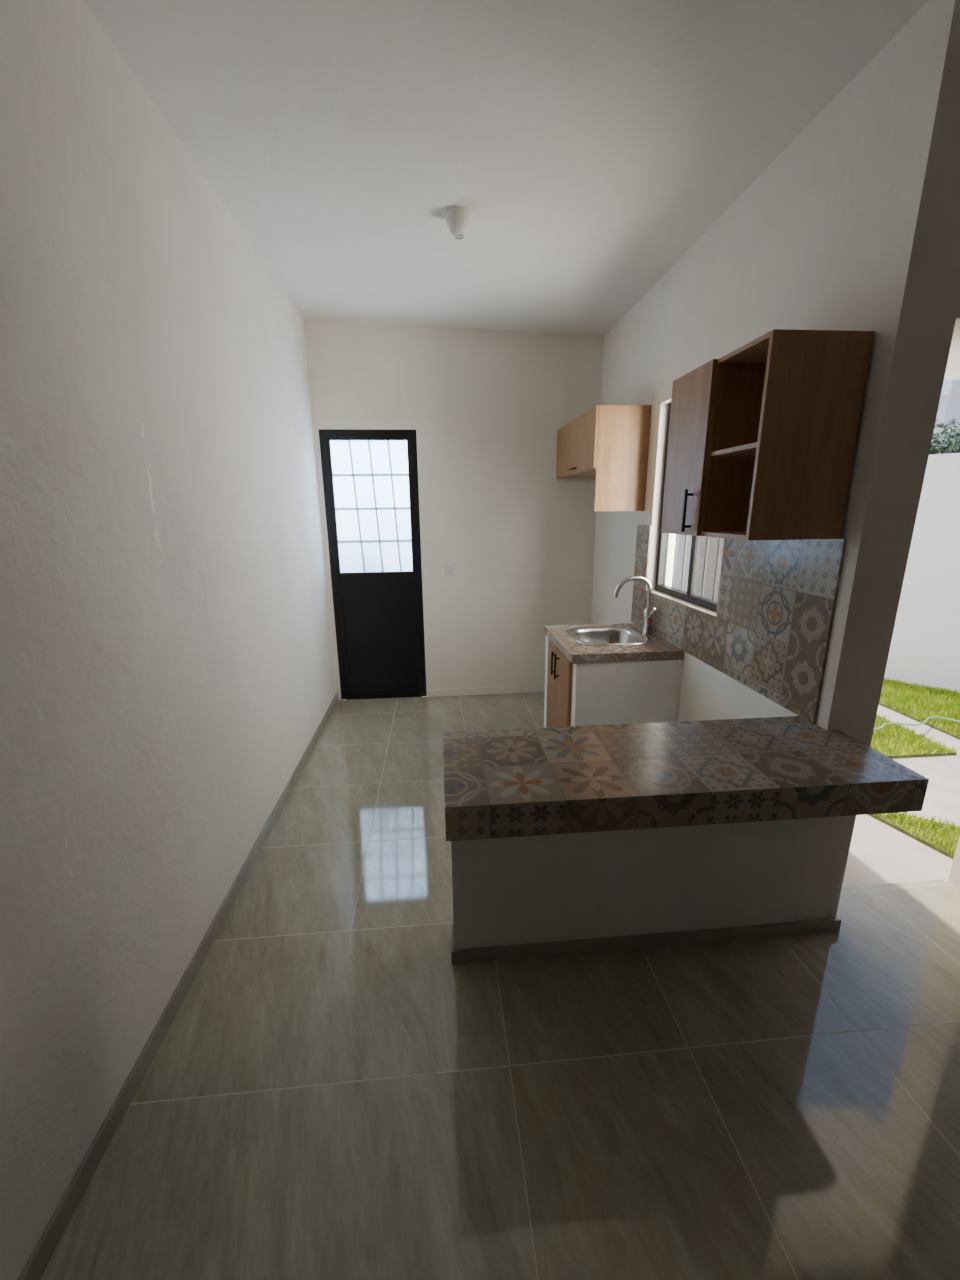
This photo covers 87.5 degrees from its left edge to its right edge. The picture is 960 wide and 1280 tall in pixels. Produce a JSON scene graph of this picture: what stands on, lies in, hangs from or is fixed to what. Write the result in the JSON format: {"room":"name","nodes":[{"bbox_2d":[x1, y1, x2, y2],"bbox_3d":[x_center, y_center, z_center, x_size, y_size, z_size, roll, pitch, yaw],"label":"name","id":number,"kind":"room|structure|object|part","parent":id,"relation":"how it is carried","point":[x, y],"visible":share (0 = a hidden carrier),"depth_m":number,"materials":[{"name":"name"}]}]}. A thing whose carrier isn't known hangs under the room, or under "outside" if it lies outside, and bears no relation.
{"room":"kitchen","nodes":[
{"label":"kitchen","id":0,"kind":"room"},
{"bbox_2d":[0,0,335,1279],"bbox_3d":[-1.051,-0.036,0.688,0.150,2.987,7.225,-2,15,-5],"label":"wall","id":1,"kind":"structure","parent":0,"point":[167,665],"depth_m":1.44,"materials":[{"name":"paint"}]},
{"bbox_2d":[17,693,337,1279],"bbox_3d":[-0.955,1.357,1.055,0.012,0.065,6.925,-2,15,-5],"label":"baseboard","id":2,"kind":"structure","parent":1,"relation":"attached to","point":[46,1245],"depth_m":1.45,"materials":[{"name":"tile"}]},
{"bbox_2d":[303,319,603,699],"bbox_3d":[-0.158,-0.950,4.198,2.252,2.982,0.150,-2,15,-5],"label":"wall","id":3,"kind":"structure","parent":0,"point":[486,409],"depth_m":4.03,"materials":[{"name":"paint"}]},
{"bbox_2d":[324,435,421,697],"bbox_3d":[-0.860,-0.551,4.190,0.666,2.163,0.035,-2,15,-5],"label":"door","id":4,"kind":"structure","parent":3,"relation":"in","point":[379,613],"depth_m":4.29,"materials":[{"name":"black metal"}]},
{"bbox_2d":[330,440,412,572],"bbox_3d":[-0.866,-1.065,4.057,0.596,1.030,0.001,-2,15,-5],"label":"pane","id":5,"kind":"object","parent":4,"relation":"attached to","point":[371,477],"visible":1,"depth_m":4.05,"materials":[{"name":"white glass"}]},
{"bbox_3d":[-0.860,-0.551,4.190,0.666,2.163,0.035,-2,15,-5],"label":"door leaf stiles","id":6,"kind":"part","parent":4,"relation":"part of","materials":[{"name":"black metal"}]},
{"bbox_2d":[319,429,426,699],"bbox_3d":[-0.860,-0.550,4.190,0.746,2.245,0.045,-2,15,-5],"label":"frame","id":7,"kind":"object","parent":3,"relation":"attached to","point":[322,432],"visible":0.89,"depth_m":4.10,"materials":[{"name":"black metal"}]},
{"bbox_2d":[445,561,453,575],"bbox_3d":[-0.257,-0.597,4.196,0.070,0.120,0.012,-2,15,-5],"label":"light switch","id":8,"kind":"object","parent":3,"relation":"attached to","point":[449,571],"visible":1,"depth_m":4.19,"materials":[{"name":"white plastic"}]},
{"bbox_2d":[426,686,518,696],"bbox_3d":[-0.061,0.460,4.486,0.830,0.065,0.012,-2,15,-5],"label":"baseboard","id":9,"kind":"structure","parent":3,"relation":"attached to","point":[510,689],"depth_m":4.48,"materials":[{"name":"paint"}]},
{"bbox_2d":[40,692,959,1279],"bbox_3d":[1.139,1.322,1.232,4.216,0.001,6.925,-2,15,-5],"label":"floor","id":10,"kind":"structure","parent":0,"point":[329,1095],"depth_m":1.43,"materials":[{"name":"tile"}]},
{"bbox_2d":[544,623,683,727],"bbox_3d":[0.772,0.390,3.161,0.650,0.845,0.706,-2,15,-5],"label":"base cabinet","id":11,"kind":"object","parent":10,"relation":"on","point":[586,685],"visible":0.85,"depth_m":2.79,"materials":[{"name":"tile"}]},
{"bbox_3d":[0.456,0.145,3.114,0.030,0.150,0.012,-2,15,-5],"label":"handle","id":12,"kind":"part","parent":11,"relation":"part of","materials":[{"name":"black metal"}]},
{"bbox_3d":[0.463,0.165,3.037,0.030,0.150,0.012,-2,15,-5],"label":"handle","id":13,"kind":"part","parent":11,"relation":"part of","materials":[{"name":"black metal"}]},
{"bbox_2d":[568,626,650,645],"bbox_3d":[0.786,0.046,3.098,0.450,0.163,0.450,-2,15,-5],"label":"sink","id":14,"kind":"object","parent":11,"relation":"in","point":[603,635],"visible":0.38,"depth_m":3.25,"materials":[{"name":"metal"}]},
{"bbox_2d":[614,576,655,634],"bbox_3d":[0.940,-0.203,3.033,0.254,0.364,0.123,-2,15,-5],"label":"kitchen faucet","id":15,"kind":"object","parent":11,"relation":"on","point":[648,611],"visible":0.99,"depth_m":3.05,"materials":[{"name":"metal"}]},
{"bbox_2d":[443,716,928,963],"bbox_3d":[0.645,0.768,1.708,1.511,0.845,0.463,-2,15,-5],"label":"breakfast bar","id":16,"kind":"object","parent":10,"relation":"on","point":[594,838],"visible":1,"depth_m":1.74,"materials":[{"name":"paint"}]},
{"bbox_3d":[0.640,1.115,1.944,1.505,0.055,0.132,-2,15,-5],"label":"wall skirting","id":17,"kind":"part","parent":16,"relation":"part of","materials":[{"name":"tile"}]},
{"bbox_2d":[443,716,928,840],"bbox_3d":[0.574,0.410,1.609,1.376,0.102,0.463,-2,15,-5],"label":"countertop","id":18,"kind":"structure","parent":16,"relation":"on","point":[594,778],"depth_m":1.45,"materials":[{"name":"tile"}]},
{"bbox_2d":[83,0,928,335],"bbox_3d":[1.108,-1.545,0.491,4.516,0.292,7.225,-2,15,-5],"label":"ceiling","id":19,"kind":"structure","parent":0,"point":[588,145],"depth_m":1.78,"materials":[{"name":"paint"}]},
{"bbox_2d":[445,206,471,239],"bbox_3d":[-0.098,-1.922,2.326,0.124,0.097,0.124,-2,15,-5],"label":"holder","id":20,"kind":"object","parent":19,"relation":"attached to","point":[458,219],"depth_m":2.29,"materials":[{"name":"white plastic"}]},
{"bbox_2d":[591,0,959,921],"bbox_3d":[1.168,-0.614,2.993,0.175,2.906,2.869,-2,15,-5],"label":"wall","id":21,"kind":"structure","parent":0,"point":[854,225],"depth_m":1.64,"materials":[{"name":"paint"}]},
{"bbox_2d":[556,405,651,510],"bbox_3d":[0.822,-1.249,3.607,0.373,0.625,1.002,-2,15,-5],"label":"upper cabinet","id":22,"kind":"object","parent":21,"relation":"attached to","point":[608,444],"visible":1,"depth_m":3.15,"materials":[{"name":"brown wood"}]},
{"bbox_3d":[0.671,-1.371,3.563,0.017,0.360,1.001,-2,15,-5],"label":"flap door","id":23,"kind":"part","parent":22,"relation":"part of","materials":[{"name":"brown wood"}]},
{"bbox_2d":[672,534,687,590],"bbox_3d":[1.237,-0.753,2.688,0.012,1.102,0.835,-2,15,-5],"label":"security bars","id":24,"kind":"object","parent":21,"relation":"attached to","point":[677,535],"visible":0.02,"depth_m":3.03,"materials":[{"name":"white metal"}]},
{"bbox_2d":[655,403,716,611],"bbox_3d":[1.176,-0.751,2.683,0.050,1.102,0.835,-2,15,-5],"label":"frame","id":25,"kind":"object","parent":21,"relation":"attached to","point":[660,586],"visible":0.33,"depth_m":3.08,"materials":[{"name":"black metal"}]},
{"bbox_2d":[687,536,696,594],"bbox_3d":[1.176,-0.751,2.683,0.042,1.026,0.060,-2,15,-5],"label":"frames","id":26,"kind":"object","parent":21,"relation":"attached to","point":[694,538],"visible":0.27,"depth_m":2.75,"materials":[{"name":"black metal"}]},
{"bbox_2d":[691,536,723,603],"bbox_3d":[1.181,-0.700,2.484,0.001,1.026,0.350,-2,15,-5],"label":"screen","id":27,"kind":"object","parent":21,"relation":"attached to","point":[709,550],"visible":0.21,"depth_m":2.60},
{"bbox_2d":[678,651,797,720],"bbox_3d":[1.162,0.580,2.412,0.006,0.844,0.899,-2,15,-5],"label":"wall","id":28,"kind":"structure","parent":21,"relation":"attached to","point":[707,693],"depth_m":2.44,"materials":[{"name":"white paint"}]},
{"bbox_2d":[631,525,846,723],"bbox_3d":[1.122,-0.231,2.559,0.010,0.652,1.740,-2,15,-5],"label":"tile backsplash","id":29,"kind":"structure","parent":21,"relation":"attached to","point":[769,632],"depth_m":2.04,"materials":[{"name":"multicoloured tile"}]},
{"bbox_2d":[661,329,874,539],"bbox_3d":[0.973,-0.698,1.857,0.370,0.610,0.613,-2,15,-5],"label":"upper cabinet","id":30,"kind":"object","parent":21,"relation":"attached to","point":[762,439],"visible":1,"depth_m":1.62,"materials":[{"name":"brown wood"}]},
{"bbox_3d":[0.803,-0.501,1.943,0.034,0.160,0.012,-2,15,-5],"label":"bar handle","id":31,"kind":"part","parent":30,"relation":"part of","materials":[{"name":"black metal"}]},
{"bbox_3d":[0.818,-0.731,1.989,0.017,0.610,0.314,-2,15,-5],"label":"door panel","id":32,"kind":"part","parent":30,"relation":"part of","materials":[{"name":"brown wood"}]},
{"bbox_2d":[947,302,959,891],"bbox_3d":[2.337,-0.310,1.779,1.939,2.900,0.174,-2,15,-5],"label":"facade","id":33,"kind":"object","parent":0,"point":[954,876],"depth_m":2.15,"materials":[{"name":"white paint"}]},
{"label":"outside","id":34,"kind":"structure","parent":0,"visible":0},
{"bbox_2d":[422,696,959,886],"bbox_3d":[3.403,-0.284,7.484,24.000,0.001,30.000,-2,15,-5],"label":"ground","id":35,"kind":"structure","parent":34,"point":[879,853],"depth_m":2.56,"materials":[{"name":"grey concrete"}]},
{"bbox_2d":[674,453,959,692],"bbox_3d":[3.660,-0.666,4.848,7.910,2.055,0.150,13,20,42],"label":"wall","id":36,"kind":"structure","parent":35,"relation":"on","point":[925,643],"depth_m":4.45,"materials":[{"name":"white paint"}]},
{"bbox_2d":[867,677,959,858],"bbox_3d":[3.424,0.488,4.368,2.955,0.064,4.186,-2,15,-5],"label":"grass lawn","id":37,"kind":"structure","parent":35,"relation":"on","point":[918,703],"depth_m":3.60,"materials":[{"name":"plant"}]},
{"bbox_2d":[873,716,959,730],"bbox_3d":[3.329,0.639,3.629,1.305,0.017,0.461,4,15,17],"label":"garden hose","id":38,"kind":"object","parent":37,"relation":"on","point":[925,721],"visible":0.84,"depth_m":3.71,"materials":[{"name":"rubber"}]},
{"bbox_2d":[929,419,959,454],"bbox_3d":[5.799,-1.497,6.610,2.628,2.741,2.281,-12,18,-38],"label":"tree","id":39,"kind":"object","parent":35,"relation":"on","point":[951,446],"visible":0.15,"depth_m":6.31,"materials":[{"name":"green plant"}]},
{"bbox_2d":[932,395,959,450],"bbox_3d":[10.115,-3.214,11.471,3.800,3.535,4.000,-2,15,-5],"label":"wall","id":40,"kind":"structure","parent":35,"relation":"on","point":[949,406],"depth_m":9.05,"materials":[{"name":"white paint"}]},
{"bbox_2d":[941,380,959,396],"bbox_3d":[10.095,-5.032,11.001,4.000,0.220,4.200,-2,15,-5],"label":"roof parapet","id":41,"kind":"object","parent":40,"relation":"on","point":[952,387],"visible":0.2,"depth_m":8.85,"materials":[{"name":"white paint"}]},
{"bbox_3d":[3.422,0.254,-0.327,0.150,2.840,4.356,-2,15,-5],"label":"wall","id":42,"kind":"structure","parent":0,"visible":0},
{"bbox_2d":[944,339,959,378],"bbox_3d":[1.877,-1.113,1.870,1.089,0.140,0.480,-2,15,-5],"label":"canopy slab","id":43,"kind":"object","parent":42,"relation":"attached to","point":[953,364],"depth_m":1.89,"materials":[{"name":"white paint"}]}
]}

